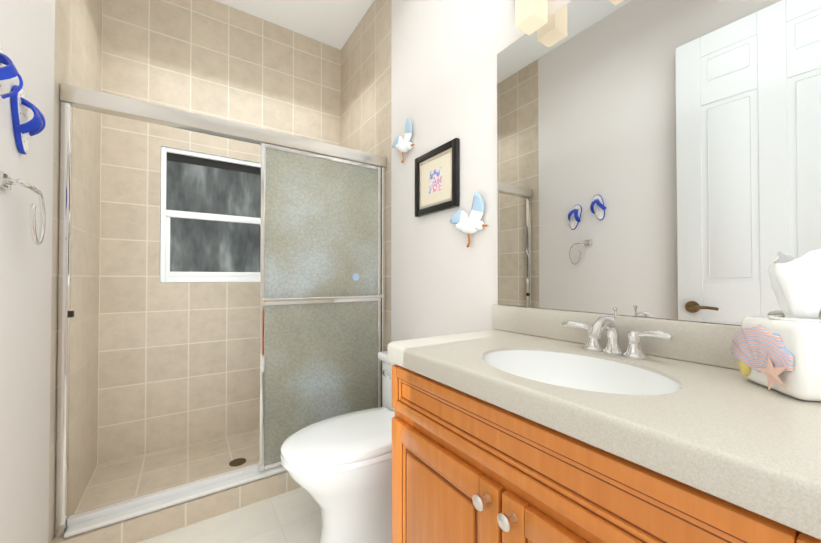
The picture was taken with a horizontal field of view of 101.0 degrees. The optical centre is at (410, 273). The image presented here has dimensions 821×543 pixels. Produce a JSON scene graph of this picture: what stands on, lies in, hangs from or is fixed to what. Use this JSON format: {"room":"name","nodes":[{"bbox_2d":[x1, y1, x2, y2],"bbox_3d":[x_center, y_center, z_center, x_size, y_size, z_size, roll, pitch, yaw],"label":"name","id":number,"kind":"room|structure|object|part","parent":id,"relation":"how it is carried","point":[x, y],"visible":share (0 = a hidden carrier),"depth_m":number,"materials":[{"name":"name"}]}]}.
{"room":"bathroom","nodes":[
{"label":"bathroom","id":0,"kind":"room"},
{"bbox_2d":[52,429,321,542],"bbox_3d":[-0.325,1.059,1.040,1.450,0.100,3.070,0,-1,-34],"label":"floor","id":1,"kind":"structure","parent":0,"point":[283,507],"depth_m":1.60,"materials":[{"name":"tile"}]},
{"bbox_2d":[55,83,385,537],"bbox_3d":[-0.759,0.141,1.706,1.446,1.750,0.100,0,-1,-34],"label":"shower enclosure","id":2,"kind":"object","parent":1,"relation":"on","point":[322,275],"visible":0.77,"depth_m":1.80,"materials":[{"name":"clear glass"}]},
{"bbox_3d":[-0.472,0.166,1.899,0.689,1.658,0.014,0,-1,-34],"label":"panel frame","id":3,"kind":"part","parent":2,"relation":"part of","materials":[{"name":"silver metal"}]},
{"bbox_3d":[-0.472,0.166,1.899,0.667,1.636,0.004,0,-1,-34],"label":"panel glass","id":4,"kind":"part","parent":2,"relation":"part of","materials":[{"name":"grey glass"}]},
{"bbox_2d":[229,458,245,466],"bbox_3d":[-0.998,1.089,1.955,0.090,0.002,0.090,0,-1,-34],"label":"floor drain","id":5,"kind":"object","parent":1,"relation":"in","point":[237,462],"visible":1,"depth_m":1.95,"materials":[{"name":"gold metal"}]},
{"bbox_2d":[281,351,394,542],"bbox_3d":[-0.171,0.756,1.457,0.735,0.716,0.460,0,-1,-34],"label":"toilet","id":6,"kind":"object","parent":1,"relation":"on","point":[338,469],"visible":0.5,"depth_m":1.30,"materials":[{"name":"white ceramic"}]},
{"bbox_3d":[-0.263,0.698,1.397,0.515,0.022,0.376,0,-1,-34],"label":"seat","id":7,"kind":"part","parent":6,"relation":"part of","materials":[{"name":"white ceramic"}]},
{"bbox_3d":[-0.263,0.665,1.397,0.515,0.040,0.376,0,-1,-34],"label":"lid","id":8,"kind":"part","parent":6,"relation":"part of","materials":[{"name":"white ceramic"}]},
{"bbox_3d":[0.045,0.420,1.604,0.217,0.041,0.460,0,-1,-34],"label":"tank lid","id":9,"kind":"part","parent":6,"relation":"part of","materials":[{"name":"white ceramic"}]},
{"bbox_3d":[-0.116,0.490,1.649,0.034,0.030,0.095,0,-1,-34],"label":"lever","id":10,"kind":"part","parent":6,"relation":"part of","materials":[{"name":"silver metal"}]},
{"bbox_3d":[0.051,0.586,1.606,0.197,0.287,0.430,0,-1,-34],"label":"tank","id":11,"kind":"part","parent":6,"relation":"part of","materials":[{"name":"white ceramic"}]},
{"bbox_2d":[387,305,820,542],"bbox_3d":[0.381,0.598,0.806,0.535,1.016,0.952,0,-1,-34],"label":"bathroom vanity","id":12,"kind":"object","parent":1,"relation":"on","point":[515,424],"visible":1,"depth_m":0.63,"materials":[{"name":"brown wood"}]},
{"bbox_3d":[0.068,0.705,0.872,0.021,0.524,0.432,0,-1,-34],"label":"door","id":13,"kind":"part","parent":12,"relation":"part of","materials":[{"name":"brown wood"}]},
{"bbox_3d":[0.148,0.473,0.705,0.033,0.031,0.031,0,-1,-34],"label":"knob","id":14,"kind":"part","parent":12,"relation":"part of","materials":[{"name":"silver metal"}]},
{"bbox_3d":[0.186,0.473,0.648,0.033,0.031,0.031,0,-1,-34],"label":"knob","id":15,"kind":"part","parent":12,"relation":"part of","materials":[{"name":"silver metal"}]},
{"bbox_3d":[0.309,0.701,0.507,0.021,0.524,0.426,0,-1,-34],"label":"door","id":16,"kind":"part","parent":12,"relation":"part of","materials":[{"name":"brown wood"}]},
{"bbox_2d":[483,350,680,394],"bbox_3d":[0.363,0.240,0.788,0.331,0.214,0.432,0,-1,-34],"label":"sink","id":17,"kind":"object","parent":12,"relation":"in","point":[573,372],"depth_m":0.89,"materials":[{"name":"white ceramic"}]},
{"bbox_2d":[562,307,672,359],"bbox_3d":[0.513,0.152,0.888,0.130,0.123,0.277,0,-1,-34],"label":"faucet","id":18,"kind":"object","parent":12,"relation":"on","point":[593,349],"depth_m":0.89,"materials":[{"name":"silver metal"}]},
{"bbox_2d":[731,249,820,400],"bbox_3d":[0.692,0.084,0.610,0.124,0.252,0.143,0,-1,11],"label":"tissue box","id":19,"kind":"object","parent":12,"relation":"on","point":[780,353],"visible":1,"depth_m":0.58,"materials":[{"name":"white ceramic"}]},
{"bbox_2d":[0,0,740,542],"bbox_3d":[-0.337,-0.365,1.076,1.450,2.950,3.115,0,-1,-34],"label":"wall","id":20,"kind":"structure","parent":0,"point":[156,366],"depth_m":1.95,"materials":[{"name":"white paint"}]},
{"bbox_2d":[0,47,23,98],"bbox_3d":[-1.021,-0.493,0.849,0.055,0.186,0.101,0,-1,-34],"label":"flip-flop","id":21,"kind":"object","parent":20,"relation":"attached to","point":[9,71],"visible":1,"depth_m":0.85,"materials":[{"name":"blue"}]},
{"bbox_2d":[0,171,44,244],"bbox_3d":[-1.093,-0.175,0.956,0.056,0.183,0.150,0,-1,-34],"label":"towel ring","id":22,"kind":"object","parent":20,"relation":"attached to","point":[7,182],"visible":1,"depth_m":0.96,"materials":[{"name":"silver metal"}]},
{"bbox_2d":[11,85,45,154],"bbox_3d":[-1.123,-0.447,1.002,0.055,0.185,0.103,0,-1,-34],"label":"flip-flop","id":23,"kind":"object","parent":20,"relation":"attached to","point":[24,128],"visible":1,"depth_m":0.98,"materials":[{"name":"blue"}]},
{"bbox_2d":[160,147,260,282],"bbox_3d":[-1.187,-0.365,2.358,0.892,0.848,0.036,0,-1,-34],"label":"window","id":24,"kind":"structure","parent":20,"relation":"in","point":[195,188],"depth_m":2.25,"materials":[{"name":"white glass"}]},
{"bbox_3d":[-1.548,-0.368,2.121,0.027,0.848,0.032,0,-1,-34],"label":"frame","id":25,"kind":"part","parent":24,"relation":"part of","materials":[{"name":"white plastic"}]},
{"bbox_3d":[-1.188,0.039,2.355,0.838,0.039,0.032,0,-1,-34],"label":"frame","id":26,"kind":"part","parent":24,"relation":"part of","materials":[{"name":"white plastic"}]},
{"bbox_3d":[-1.187,-0.375,2.359,0.838,0.044,0.036,0,-1,-34],"label":"window frame","id":27,"kind":"part","parent":24,"relation":"part of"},
{"bbox_3d":[-1.188,-0.167,2.358,0.838,0.373,0.024,0,-1,-34],"label":"sash frame","id":28,"kind":"part","parent":24,"relation":"part of","materials":[{"name":"white"}]},
{"bbox_3d":[-1.192,-0.580,2.369,0.838,0.365,0.006,0,-1,-34],"label":"glass","id":29,"kind":"part","parent":24,"relation":"part of","materials":[{"name":"black glass"}]},
{"bbox_3d":[-1.188,-0.776,2.365,0.838,0.027,0.032,0,-1,-34],"label":"window frame","id":30,"kind":"part","parent":24,"relation":"part of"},
{"bbox_2d":[167,152,260,174],"bbox_3d":[-1.189,-0.737,2.367,0.838,0.050,0.001,0,-1,-34],"label":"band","id":31,"kind":"object","parent":24,"relation":"attached to","point":[208,163],"visible":0.64,"depth_m":2.27,"materials":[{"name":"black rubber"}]},
{"bbox_2d":[392,118,414,162],"bbox_3d":[-0.042,-0.737,1.908,0.042,0.227,0.236,0,-1,-34],"label":"seagull","id":32,"kind":"object","parent":20,"relation":"attached to","point":[402,145],"visible":1,"depth_m":1.87,"materials":[{"name":"white"}]},
{"bbox_2d":[415,138,459,216],"bbox_3d":[0.123,-0.458,1.671,0.023,0.310,0.335,0,-1,-34],"label":"picture frame","id":33,"kind":"object","parent":20,"relation":"attached to","point":[437,179],"visible":1,"depth_m":1.65,"materials":[{"name":"black"}]},
{"bbox_2d":[429,167,441,193],"bbox_3d":[0.122,-0.458,1.671,0.002,0.110,0.100,0,-1,-34],"label":"art","id":34,"kind":"object","parent":33,"relation":"attached to","point":[435,173],"depth_m":1.67},
{"bbox_2d":[450,192,488,246],"bbox_3d":[0.250,-0.227,1.461,0.042,0.228,0.238,0,-1,-34],"label":"seagull","id":35,"kind":"object","parent":20,"relation":"attached to","point":[472,223],"visible":0.98,"depth_m":1.43,"materials":[{"name":"white"}]},
{"bbox_2d":[514,0,547,34],"bbox_3d":[0.550,-0.964,0.963,0.102,0.236,0.675,0,-1,-34],"label":"sconce","id":36,"kind":"object","parent":20,"relation":"attached to","point":[531,16],"visible":0.94,"depth_m":1.13,"materials":[{"name":"white glass"}]},
{"bbox_2d":[492,305,740,369],"bbox_3d":[0.594,0.167,0.953,0.022,0.096,0.952,0,-1,-34],"label":"backsplash","id":37,"kind":"structure","parent":20,"relation":"attached to","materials":[{"name":"beige stone"}]},
{"bbox_2d":[497,0,820,324],"bbox_3d":[0.606,-0.381,0.957,0.006,0.997,0.935,0,-1,-34],"label":"mirror","id":38,"kind":"object","parent":20,"relation":"attached to","point":[658,158],"visible":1,"depth_m":0.88,"materials":[{"name":"clear glass"}]}
]}

